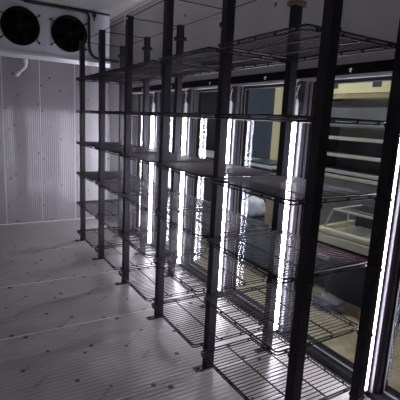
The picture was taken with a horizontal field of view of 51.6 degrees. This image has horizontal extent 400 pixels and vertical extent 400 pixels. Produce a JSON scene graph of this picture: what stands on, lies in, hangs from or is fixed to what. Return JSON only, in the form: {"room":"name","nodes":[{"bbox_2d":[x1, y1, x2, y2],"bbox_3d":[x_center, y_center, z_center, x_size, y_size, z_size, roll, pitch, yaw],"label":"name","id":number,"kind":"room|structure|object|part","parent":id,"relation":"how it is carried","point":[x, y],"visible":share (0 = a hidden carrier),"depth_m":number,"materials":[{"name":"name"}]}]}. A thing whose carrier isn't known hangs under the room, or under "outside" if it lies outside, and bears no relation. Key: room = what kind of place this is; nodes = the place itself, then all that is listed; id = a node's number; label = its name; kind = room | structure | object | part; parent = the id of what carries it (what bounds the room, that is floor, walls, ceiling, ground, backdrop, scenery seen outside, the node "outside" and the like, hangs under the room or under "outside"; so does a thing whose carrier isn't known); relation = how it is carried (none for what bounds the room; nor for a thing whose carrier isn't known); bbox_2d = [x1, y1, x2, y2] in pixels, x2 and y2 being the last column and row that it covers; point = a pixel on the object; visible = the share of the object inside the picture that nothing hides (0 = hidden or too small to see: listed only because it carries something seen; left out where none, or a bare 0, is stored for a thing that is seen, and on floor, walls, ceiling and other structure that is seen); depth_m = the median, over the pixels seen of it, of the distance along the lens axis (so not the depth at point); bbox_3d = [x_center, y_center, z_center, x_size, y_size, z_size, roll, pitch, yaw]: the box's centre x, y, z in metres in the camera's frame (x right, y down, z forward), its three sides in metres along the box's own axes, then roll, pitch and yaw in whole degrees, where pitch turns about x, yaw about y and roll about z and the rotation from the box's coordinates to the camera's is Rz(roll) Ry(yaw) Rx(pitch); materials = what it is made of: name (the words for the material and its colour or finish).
{"room":"walk-in cooler","nodes":[
{"label":"walk-in cooler","id":0,"kind":"room"},
{"bbox_2d":[0,25,142,224],"bbox_3d":[-2.531,-1.078,5.542,3.900,2.860,0.108,-4,13,-30],"label":"wall","id":1,"kind":"structure","parent":0,"point":[40,122],"depth_m":5.77,"materials":[{"name":"grey metal"}]},
{"bbox_2d":[32,0,145,19],"bbox_3d":[-0.768,-1.806,1.964,3.400,0.100,7.640,-4,13,-30],"label":"ceiling","id":2,"kind":"structure","parent":0,"point":[115,8],"depth_m":5.03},
{"bbox_2d":[0,0,110,75],"bbox_3d":[-1.974,-2.011,5.298,1.575,0.881,0.430,-4,13,-30],"label":"evaporator unit","id":3,"kind":"object","parent":2,"relation":"hanging from","point":[27,30],"visible":0.97,"depth_m":5.14,"materials":[{"name":"white metal"}]},
{"bbox_3d":[-2.189,-2.096,5.016,0.091,0.091,0.116,-4,13,-30],"label":"fan motor","id":4,"kind":"part","parent":3,"relation":"part of","materials":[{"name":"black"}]},
{"bbox_3d":[-2.182,-2.094,5.001,0.373,0.358,0.048,-4,13,-30],"label":"fan blade","id":5,"kind":"part","parent":3,"relation":"part of","materials":[{"name":"black"}]},
{"bbox_2d":[0,48,110,67],"bbox_3d":[-1.982,-1.815,5.334,1.575,0.084,0.415,-4,13,-30],"label":"drip tray","id":6,"kind":"object","parent":3,"relation":"on","point":[27,54],"depth_m":5.16,"materials":[{"name":"silver metal"}]},
{"bbox_3d":[-1.688,-2.119,5.293,0.373,0.358,0.048,-4,13,-30],"label":"fan blade","id":7,"kind":"part","parent":3,"relation":"part of","materials":[{"name":"black"}]},
{"bbox_3d":[-1.695,-2.120,5.307,0.091,0.091,0.116,-4,13,-30],"label":"fan motor","id":8,"kind":"part","parent":3,"relation":"part of","materials":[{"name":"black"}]},
{"bbox_2d":[24,0,118,62],"bbox_3d":[-1.572,-2.124,5.283,1.242,0.600,0.160,-5,14,-37],"label":"hose","id":9,"kind":"object","parent":3,"relation":"attached to","point":[26,1],"visible":0.95,"depth_m":5.24,"materials":[{"name":"black rubber"}]},
{"bbox_2d":[148,90,155,243],"bbox_3d":[-0.562,-0.356,4.862,0.048,1.809,0.047,-4,13,-30],"label":"led light","id":10,"kind":"object","parent":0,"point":[153,118],"visible":0.66,"depth_m":4.80,"materials":[{"name":"white plastic"}]},
{"bbox_2d":[147,94,181,175],"bbox_3d":[-1.922,-2.078,10.630,3.400,2.950,0.100,-4,13,-30],"label":"light strip","id":11,"kind":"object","parent":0,"point":[172,95],"depth_m":11.15,"materials":[{"name":"white plastic"}]},
{"bbox_2d":[0,176,399,399],"bbox_3d":[-0.503,0.612,5.136,6.800,0.101,11.800,-4,13,-30],"label":"floor","id":12,"kind":"structure","parent":0,"point":[68,332],"depth_m":3.01,"materials":[{"name":"grey metal"}]},
{"bbox_2d":[168,145,276,205],"bbox_3d":[0.236,-0.527,8.503,0.700,0.930,4.550,-4,13,-30],"label":"countertop","id":13,"kind":"structure","parent":12,"relation":"on","point":[204,187],"depth_m":7.91,"materials":[{"name":"white"}]},
{"bbox_2d":[75,0,399,399],"bbox_3d":[-0.263,-0.325,3.496,0.653,2.385,3.822,-4,13,-30],"label":"wire shelving rack","id":14,"kind":"object","parent":12,"relation":"on","point":[313,187],"visible":1,"depth_m":2.54,"materials":[{"name":"black metal"}]},
{"bbox_3d":[-1.408,-0.664,4.960,0.052,2.372,0.052,-4,13,-30],"label":"post","id":15,"kind":"part","parent":14,"relation":"part of","materials":[{"name":"black metal"}]},
{"bbox_3d":[-1.029,-0.522,4.328,0.052,2.372,0.052,-4,13,-30],"label":"post","id":16,"kind":"part","parent":14,"relation":"part of","materials":[{"name":"black metal"}]},
{"bbox_3d":[-1.024,-0.985,4.680,0.595,0.028,0.676,-4,13,-30],"label":"wire shelf","id":17,"kind":"part","parent":14,"relation":"part of","materials":[{"name":"black metal"}]},
{"bbox_3d":[-1.060,-0.278,4.816,0.595,0.028,0.676,-4,13,-30],"label":"wire shelf","id":18,"kind":"part","parent":14,"relation":"part of","materials":[{"name":"black metal"}]},
{"bbox_3d":[-1.078,0.076,4.885,0.595,0.028,0.676,-4,13,-30],"label":"wire shelf","id":19,"kind":"part","parent":14,"relation":"part of","materials":[{"name":"black metal"}]},
{"bbox_3d":[-1.095,0.430,4.953,0.595,0.028,0.676,-4,13,-30],"label":"wire shelf","id":20,"kind":"part","parent":14,"relation":"part of","materials":[{"name":"black metal"}]},
{"bbox_3d":[-1.042,-0.631,4.748,0.595,0.028,0.676,-4,13,-30],"label":"wire shelf","id":21,"kind":"part","parent":14,"relation":"part of","materials":[{"name":"black metal"}]},
{"bbox_3d":[-1.006,-1.339,4.611,0.595,0.028,0.676,-4,13,-30],"label":"wire shelf","id":22,"kind":"part","parent":14,"relation":"part of","materials":[{"name":"black metal"}]},
{"bbox_3d":[-0.991,-0.690,5.205,0.052,2.372,0.052,-4,13,-30],"label":"post","id":23,"kind":"part","parent":14,"relation":"part of","materials":[{"name":"black metal"}]},
{"bbox_3d":[-0.645,-0.844,4.048,0.595,0.028,0.676,-4,13,-30],"label":"wire shelf","id":24,"kind":"part","parent":14,"relation":"part of","materials":[{"name":"black metal"}]},
{"bbox_3d":[-0.650,-0.381,3.697,0.052,2.372,0.052,-4,13,-30],"label":"post","id":25,"kind":"part","parent":14,"relation":"part of","materials":[{"name":"black metal"}]},
{"bbox_3d":[-0.716,0.571,4.322,0.595,0.028,0.676,-4,13,-30],"label":"wire shelf","id":26,"kind":"part","parent":14,"relation":"part of","materials":[{"name":"black metal"}]},
{"bbox_3d":[-0.698,0.217,4.254,0.595,0.028,0.676,-4,13,-30],"label":"wire shelf","id":27,"kind":"part","parent":14,"relation":"part of","materials":[{"name":"black metal"}]},
{"bbox_3d":[-0.680,-0.136,4.185,0.595,0.028,0.676,-4,13,-30],"label":"wire shelf","id":28,"kind":"part","parent":14,"relation":"part of","materials":[{"name":"black metal"}]},
{"bbox_3d":[-0.662,-0.490,4.117,0.595,0.028,0.676,-4,13,-30],"label":"wire shelf","id":29,"kind":"part","parent":14,"relation":"part of","materials":[{"name":"black metal"}]},
{"bbox_3d":[-0.627,-1.197,3.980,0.595,0.028,0.676,-4,13,-30],"label":"wire shelf","id":30,"kind":"part","parent":14,"relation":"part of","materials":[{"name":"black metal"}]},
{"bbox_3d":[-0.611,-0.549,4.573,0.052,2.372,0.052,-4,13,-30],"label":"post","id":31,"kind":"part","parent":14,"relation":"part of","materials":[{"name":"metal"}]},
{"bbox_3d":[-0.402,-1.462,3.158,0.006,0.007,0.698,-4,13,-30],"label":"tie rod","id":32,"kind":"part","parent":14,"relation":"part of","materials":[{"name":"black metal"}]},
{"bbox_3d":[-0.357,0.905,3.269,0.128,0.050,0.048,-4,13,-30],"label":"foot plate","id":33,"kind":"part","parent":14,"relation":"part of","materials":[{"name":"black metal"}]},
{"bbox_3d":[-0.383,-1.545,3.597,0.433,0.007,0.006,-4,13,-30],"label":"tie rod","id":34,"kind":"part","parent":14,"relation":"part of","materials":[{"name":"black metal"}]},
{"bbox_3d":[-0.337,0.713,3.691,0.595,0.028,0.676,-4,13,-30],"label":"wire shelf","id":35,"kind":"part","parent":14,"relation":"part of","materials":[{"name":"black metal"}]},
{"bbox_3d":[-0.265,-0.702,3.417,0.595,0.028,0.676,-4,13,-30],"label":"wire shelf","id":36,"kind":"part","parent":14,"relation":"part of","materials":[{"name":"black metal"}]},
{"bbox_3d":[-0.319,0.359,3.622,0.595,0.028,0.676,-4,13,-30],"label":"wire shelf","id":37,"kind":"part","parent":14,"relation":"part of","materials":[{"name":"black metal"}]},
{"bbox_3d":[-0.270,-0.240,3.066,0.052,2.372,0.052,-4,13,-30],"label":"post","id":38,"kind":"part","parent":14,"relation":"part of","materials":[{"name":"black metal"}]},
{"bbox_3d":[-0.301,0.005,3.554,0.595,0.028,0.676,-4,13,-30],"label":"wire shelf","id":39,"kind":"part","parent":14,"relation":"part of","materials":[{"name":"black metal"}]},
{"bbox_3d":[-0.283,-0.349,3.485,0.595,0.028,0.676,-4,13,-30],"label":"wire shelf","id":40,"kind":"part","parent":14,"relation":"part of","materials":[{"name":"black metal"}]},
{"bbox_3d":[-0.247,-1.056,3.349,0.595,0.028,0.676,-4,13,-30],"label":"wire shelf","id":41,"kind":"part","parent":14,"relation":"part of","materials":[{"name":"black metal"}]},
{"bbox_3d":[-0.232,-0.407,3.942,0.052,2.372,0.052,-4,13,-30],"label":"post","id":42,"kind":"part","parent":14,"relation":"part of","materials":[{"name":"black metal"}]},
{"bbox_3d":[-0.003,-1.404,2.965,0.433,0.007,0.006,-4,13,-30],"label":"tie rod","id":43,"kind":"part","parent":14,"relation":"part of","materials":[{"name":"black metal"}]},
{"bbox_3d":[0.016,-1.488,3.404,0.006,0.007,0.698,-4,13,-30],"label":"tie rod","id":44,"kind":"part","parent":14,"relation":"part of","materials":[{"name":"black metal"}]},
{"bbox_3d":[0.022,1.046,2.638,0.128,0.050,0.048,-4,13,-30],"label":"foot plate","id":45,"kind":"part","parent":14,"relation":"part of","materials":[{"name":"black metal"}]},
{"bbox_3d":[0.043,0.854,3.059,0.595,0.028,0.676,-4,13,-30],"label":"wire shelf","id":46,"kind":"part","parent":14,"relation":"part of","materials":[{"name":"black metal"}]},
{"bbox_3d":[0.061,0.500,2.991,0.595,0.028,0.676,-4,13,-30],"label":"wire shelf","id":47,"kind":"part","parent":14,"relation":"part of","materials":[{"name":"black metal"}]},
{"bbox_3d":[0.078,0.146,2.922,0.595,0.028,0.676,-4,13,-30],"label":"wire shelf","id":48,"kind":"part","parent":14,"relation":"part of","materials":[{"name":"black metal"}]},
{"bbox_3d":[0.114,-0.561,2.786,0.595,0.028,0.676,-4,13,-30],"label":"wire shelf","id":49,"kind":"part","parent":14,"relation":"part of","materials":[{"name":"black metal"}]},
{"bbox_3d":[0.096,-0.207,2.854,0.595,0.028,0.676,-4,13,-30],"label":"wire shelf","id":50,"kind":"part","parent":14,"relation":"part of","materials":[{"name":"black metal"}]},
{"bbox_3d":[0.109,-0.098,2.434,0.052,2.372,0.052,-4,13,-30],"label":"post","id":51,"kind":"part","parent":14,"relation":"part of","materials":[{"name":"black metal"}]},
{"bbox_3d":[0.132,-0.915,2.717,0.595,0.028,0.676,-4,13,-30],"label":"wire shelf","id":52,"kind":"part","parent":14,"relation":"part of","materials":[{"name":"black metal"}]},
{"bbox_3d":[0.422,0.995,2.428,0.595,0.028,0.676,-4,13,-30],"label":"wire shelf","id":53,"kind":"part","parent":14,"relation":"part of","materials":[{"name":"black metal"}]},
{"bbox_3d":[0.440,0.641,2.360,0.595,0.028,0.676,-4,13,-30],"label":"wire shelf","id":54,"kind":"part","parent":14,"relation":"part of","materials":[{"name":"black metal"}]},
{"bbox_3d":[0.527,-0.125,2.679,0.052,2.372,0.052,-4,13,-30],"label":"post","id":55,"kind":"part","parent":14,"relation":"part of","materials":[{"name":"black metal"}]},
{"bbox_3d":[0.458,0.288,2.291,0.595,0.028,0.676,-4,13,-30],"label":"wire shelf","id":56,"kind":"part","parent":14,"relation":"part of","materials":[{"name":"black metal"}]},
{"bbox_3d":[0.476,-0.066,2.223,0.595,0.028,0.676,-4,13,-30],"label":"wire shelf","id":57,"kind":"part","parent":14,"relation":"part of","materials":[{"name":"black metal"}]},
{"bbox_3d":[0.494,-0.420,2.154,0.595,0.028,0.676,-4,13,-30],"label":"wire shelf","id":58,"kind":"part","parent":14,"relation":"part of","materials":[{"name":"black metal"}]},
{"bbox_3d":[0.511,-0.773,2.086,0.595,0.028,0.676,-4,13,-30],"label":"wire shelf","id":59,"kind":"part","parent":14,"relation":"part of","materials":[{"name":"black metal"}]},
{"bbox_3d":[0.489,0.043,1.803,0.052,2.372,0.052,-4,13,-30],"label":"post","id":60,"kind":"part","parent":14,"relation":"part of","materials":[{"name":"black metal"}]},
{"bbox_3d":[0.906,0.017,2.048,0.052,2.372,0.052,-4,13,-30],"label":"post","id":61,"kind":"part","parent":14,"relation":"part of","materials":[{"name":"black metal"}]},
{"bbox_2d":[244,88,275,158],"bbox_3d":[1.149,-1.081,8.125,0.511,2.250,1.300,-4,13,-30],"label":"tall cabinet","id":62,"kind":"object","parent":12,"relation":"on","point":[260,101],"visible":0.09,"depth_m":7.70,"materials":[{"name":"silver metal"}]},
{"bbox_2d":[201,200,319,269],"bbox_3d":[0.686,0.398,5.042,0.714,0.475,1.620,-4,13,-30],"label":"chest","id":63,"kind":"object","parent":12,"relation":"on","point":[258,218],"visible":0.25,"depth_m":4.65,"materials":[{"name":"black"}]},
{"bbox_2d":[242,196,265,216],"bbox_3d":[0.650,0.064,4.904,0.254,0.228,0.330,-4,13,-30],"label":"plastic bag","id":64,"kind":"object","parent":63,"relation":"on","point":[252,206],"visible":0.97,"depth_m":4.81,"materials":[{"name":"white plastic"}]},
{"bbox_3d":[0.707,0.181,5.006,0.690,0.035,1.620,-4,13,-30],"label":"lid","id":65,"kind":"part","parent":63,"relation":"part of","materials":[{"name":"clear glass"}]},
{"bbox_2d":[265,198,273,225],"bbox_3d":[0.863,0.137,4.460,0.200,0.275,0.242,-6,14,-39],"label":"cardboard box","id":66,"kind":"object","parent":63,"relation":"on","point":[269,204],"visible":0.17,"depth_m":4.45,"materials":[{"name":"brown cardboard"}]},
{"bbox_2d":[313,253,328,285],"bbox_3d":[1.271,0.697,4.201,0.220,0.265,0.202,-5,14,-36],"label":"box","id":67,"kind":"object","parent":12,"relation":"on","point":[321,280],"visible":0.18,"depth_m":4.12,"materials":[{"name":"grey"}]},
{"bbox_2d":[312,292,344,312],"bbox_3d":[1.118,0.875,3.600,0.224,0.129,0.311,1,11,-12],"label":"sack","id":68,"kind":"object","parent":12,"relation":"on","point":[330,301],"visible":0.88,"depth_m":3.53,"materials":[{"name":"white plastic"}]},
{"bbox_2d":[319,81,390,224],"bbox_3d":[2.372,-0.504,5.545,0.754,2.220,1.900,-4,13,-30],"label":"open chiller","id":69,"kind":"object","parent":12,"relation":"on","point":[354,152],"visible":0.41,"depth_m":5.66,"materials":[{"name":"grey metal"}]},
{"bbox_3d":[1.889,-0.642,6.328,0.660,1.825,0.040,-4,13,-30],"label":"panel","id":70,"kind":"part","parent":69,"relation":"part of","materials":[{"name":"black metal"}]},
{"bbox_3d":[2.066,-0.260,5.415,0.060,0.040,1.900,-4,13,-30],"label":"bumper rail","id":71,"kind":"part","parent":69,"relation":"part of","materials":[{"name":"grey plastic"}]},
{"bbox_2d":[325,166,378,175],"bbox_3d":[2.387,-0.334,5.592,0.460,0.020,1.820,-4,13,-30],"label":"shelf","id":72,"kind":"object","parent":69,"relation":"attached to","point":[366,171],"depth_m":5.99,"materials":[{"name":"white metal"}]},
{"bbox_3d":[2.172,-0.319,5.465,0.040,0.047,1.820,-4,13,-30],"label":"price rail","id":73,"kind":"part","parent":69,"relation":"part of","materials":[{"name":"grey plastic"}]},
{"bbox_2d":[327,151,380,157],"bbox_3d":[2.398,-0.560,5.548,0.460,0.020,1.820,-4,13,-30],"label":"shelf","id":74,"kind":"object","parent":69,"relation":"attached to","point":[357,153],"depth_m":5.99,"materials":[{"name":"white metal"}]},
{"bbox_3d":[2.183,-0.544,5.422,0.040,0.047,1.820,-4,13,-30],"label":"price rail","id":75,"kind":"part","parent":69,"relation":"part of","materials":[{"name":"grey plastic"}]},
{"bbox_3d":[2.195,-0.775,5.377,0.040,0.047,1.820,-4,13,-30],"label":"price rail","id":76,"kind":"part","parent":69,"relation":"part of","materials":[{"name":"grey"}]},
{"bbox_2d":[330,100,388,128],"bbox_3d":[2.202,-1.095,5.310,0.040,0.350,1.820,-4,13,-30],"label":"blind","id":77,"kind":"object","parent":69,"relation":"hanging from","point":[368,110],"depth_m":5.42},
{"bbox_2d":[317,204,399,324],"bbox_3d":[1.609,0.526,3.732,0.640,0.811,1.000,-5,14,-36],"label":"display case","id":78,"kind":"object","parent":12,"relation":"on","point":[351,237],"visible":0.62,"depth_m":3.73,"materials":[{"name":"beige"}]},
{"bbox_3d":[1.632,0.229,3.649,0.517,0.194,0.928,-5,14,-36],"label":"case frame","id":79,"kind":"part","parent":78,"relation":"part of","materials":[{"name":"grey metal"}]},
{"bbox_2d":[339,226,371,236],"bbox_3d":[1.478,0.302,3.899,0.380,0.025,0.200,-5,14,-36],"label":"tray","id":80,"kind":"object","parent":78,"relation":"on","point":[360,231],"depth_m":3.88,"materials":[{"name":"silver metal"}]},
{"bbox_2d":[180,91,230,150],"bbox_3d":[2.458,-1.065,6.540,0.100,2.950,11.600,-4,13,-30],"label":"wall","id":81,"kind":"structure","parent":0,"point":[207,127],"depth_m":10.24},
{"bbox_2d":[109,0,399,220],"bbox_3d":[0.580,-0.444,3.079,0.101,2.860,7.440,-4,13,-30],"label":"wall","id":82,"kind":"structure","parent":0,"point":[379,19],"depth_m":3.26,"materials":[{"name":"grey metal"}]},
{"bbox_2d":[130,94,136,227],"bbox_3d":[-0.913,-0.494,5.551,0.057,1.803,0.120,-4,13,-30],"label":"trim","id":83,"kind":"structure","parent":82,"relation":"attached to","point":[134,96],"depth_m":5.43,"materials":[{"name":"silver metal"}]},
{"bbox_2d":[110,0,159,25],"bbox_3d":[0.587,-1.818,2.776,0.045,0.050,7.440,-4,13,-30],"label":"trim","id":84,"kind":"structure","parent":82,"relation":"attached to","point":[145,4],"depth_m":5.10,"materials":[{"name":"white metal"}]},
{"bbox_2d":[134,93,154,229],"bbox_3d":[-0.655,-0.436,5.258,0.086,1.813,0.699,-4,13,-30],"label":"door","id":85,"kind":"structure","parent":82,"relation":"in","point":[138,95],"depth_m":5.44,"materials":[{"name":"black"}]},
{"bbox_2d":[152,92,160,244],"bbox_3d":[-0.521,-0.348,4.898,0.057,1.803,0.120,-4,13,-30],"label":"trim","id":86,"kind":"structure","parent":82,"relation":"attached to","point":[157,96],"depth_m":4.78,"materials":[{"name":"silver metal"}]},
{"bbox_2d":[177,89,188,263],"bbox_3d":[-0.170,-0.210,4.209,0.048,1.809,0.047,-4,13,-30],"label":"led light","id":87,"kind":"object","parent":82,"relation":"attached to","point":[186,106],"visible":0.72,"depth_m":4.15,"materials":[{"name":"white plastic"}]},
{"bbox_2d":[182,89,196,264],"bbox_3d":[-0.129,-0.202,4.246,0.057,1.803,0.120,-4,13,-30],"label":"trim","id":88,"kind":"structure","parent":82,"relation":"attached to","point":[191,94],"depth_m":4.13,"materials":[{"name":"silver metal"}]},
{"bbox_2d":[189,88,217,275],"bbox_3d":[0.130,-0.144,3.954,0.086,1.813,0.699,-4,13,-30],"label":"door","id":89,"kind":"structure","parent":82,"relation":"in","point":[198,99],"depth_m":4.14,"materials":[{"name":"black metal"}]},
{"bbox_2d":[218,84,233,291],"bbox_3d":[0.222,-0.064,3.557,0.048,1.809,0.047,-4,13,-30],"label":"led light","id":90,"kind":"object","parent":82,"relation":"attached to","point":[231,107],"visible":0.57,"depth_m":3.50,"materials":[{"name":"white plastic"}]},
{"bbox_2d":[222,86,243,291],"bbox_3d":[0.264,-0.056,3.594,0.057,1.803,0.120,-4,13,-30],"label":"trim","id":91,"kind":"structure","parent":82,"relation":"attached to","point":[237,94],"depth_m":3.48,"materials":[{"name":"silver metal"}]},
{"bbox_2d":[230,84,283,313],"bbox_3d":[0.522,0.002,3.301,0.086,1.813,0.699,-4,13,-30],"label":"door","id":92,"kind":"structure","parent":82,"relation":"in","point":[246,88],"depth_m":3.48,"materials":[{"name":"black metal"}]},
{"bbox_2d":[132,71,391,93],"bbox_3d":[0.342,-0.952,3.446,0.124,0.018,4.740,-4,13,-30],"label":"trim","id":93,"kind":"structure","parent":82,"relation":"attached to","point":[386,73],"depth_m":2.81,"materials":[{"name":"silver metal"}]},
{"bbox_2d":[132,59,393,91],"bbox_3d":[0.286,-0.986,3.405,0.058,0.059,4.740,-4,13,-30],"label":"trim","id":94,"kind":"structure","parent":82,"relation":"attached to","point":[382,65],"depth_m":2.78,"materials":[{"name":"black metal"}]},
{"bbox_2d":[130,227,399,399],"bbox_3d":[0.252,0.825,3.790,0.124,0.009,4.740,-4,13,-30],"label":"trim","id":95,"kind":"structure","parent":82,"relation":"attached to","point":[344,371],"depth_m":2.77,"materials":[{"name":"black"}]},
{"bbox_2d":[274,79,300,329],"bbox_3d":[0.615,0.082,2.905,0.048,1.809,0.047,-4,13,-30],"label":"led light","id":96,"kind":"object","parent":82,"relation":"attached to","point":[296,111],"visible":0.67,"depth_m":2.88,"materials":[{"name":"white plastic"}]},
{"bbox_2d":[279,81,313,332],"bbox_3d":[0.655,0.090,2.941,0.057,1.803,0.120,-4,13,-30],"label":"trim","id":97,"kind":"structure","parent":82,"relation":"attached to","point":[305,91],"depth_m":2.84,"materials":[{"name":"silver metal"}]},
{"bbox_2d":[289,76,391,372],"bbox_3d":[0.914,0.148,2.649,0.086,1.813,0.699,-4,13,-30],"label":"door","id":98,"kind":"structure","parent":82,"relation":"in","point":[383,78],"depth_m":2.75,"materials":[{"name":"black metal"}]},
{"bbox_2d":[365,144,399,391],"bbox_3d":[1.013,0.230,2.242,0.048,1.809,0.047,-4,13,-30],"label":"led light","id":99,"kind":"object","parent":82,"relation":"attached to","point":[397,173],"visible":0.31,"depth_m":2.27,"materials":[{"name":"white plastic"}]},
{"bbox_2d":[368,176,399,393],"bbox_3d":[1.048,0.236,2.289,0.057,1.803,0.120,-4,13,-30],"label":"trim","id":100,"kind":"structure","parent":82,"relation":"attached to","point":[393,261],"depth_m":2.31,"materials":[{"name":"silver metal"}]},
{"bbox_2d":[381,262,399,399],"bbox_3d":[1.306,0.294,1.997,0.086,1.813,0.699,-4,13,-30],"label":"door","id":101,"kind":"structure","parent":82,"relation":"in","point":[396,305],"depth_m":2.35,"materials":[{"name":"black"}]},
{"bbox_2d":[270,87,295,159],"bbox_3d":[1.596,-1.264,7.344,0.550,2.950,0.300,-4,13,-30],"label":"pillar","id":102,"kind":"structure","parent":0,"point":[279,91],"depth_m":7.23,"materials":[{"name":"beige paint"}]}
]}

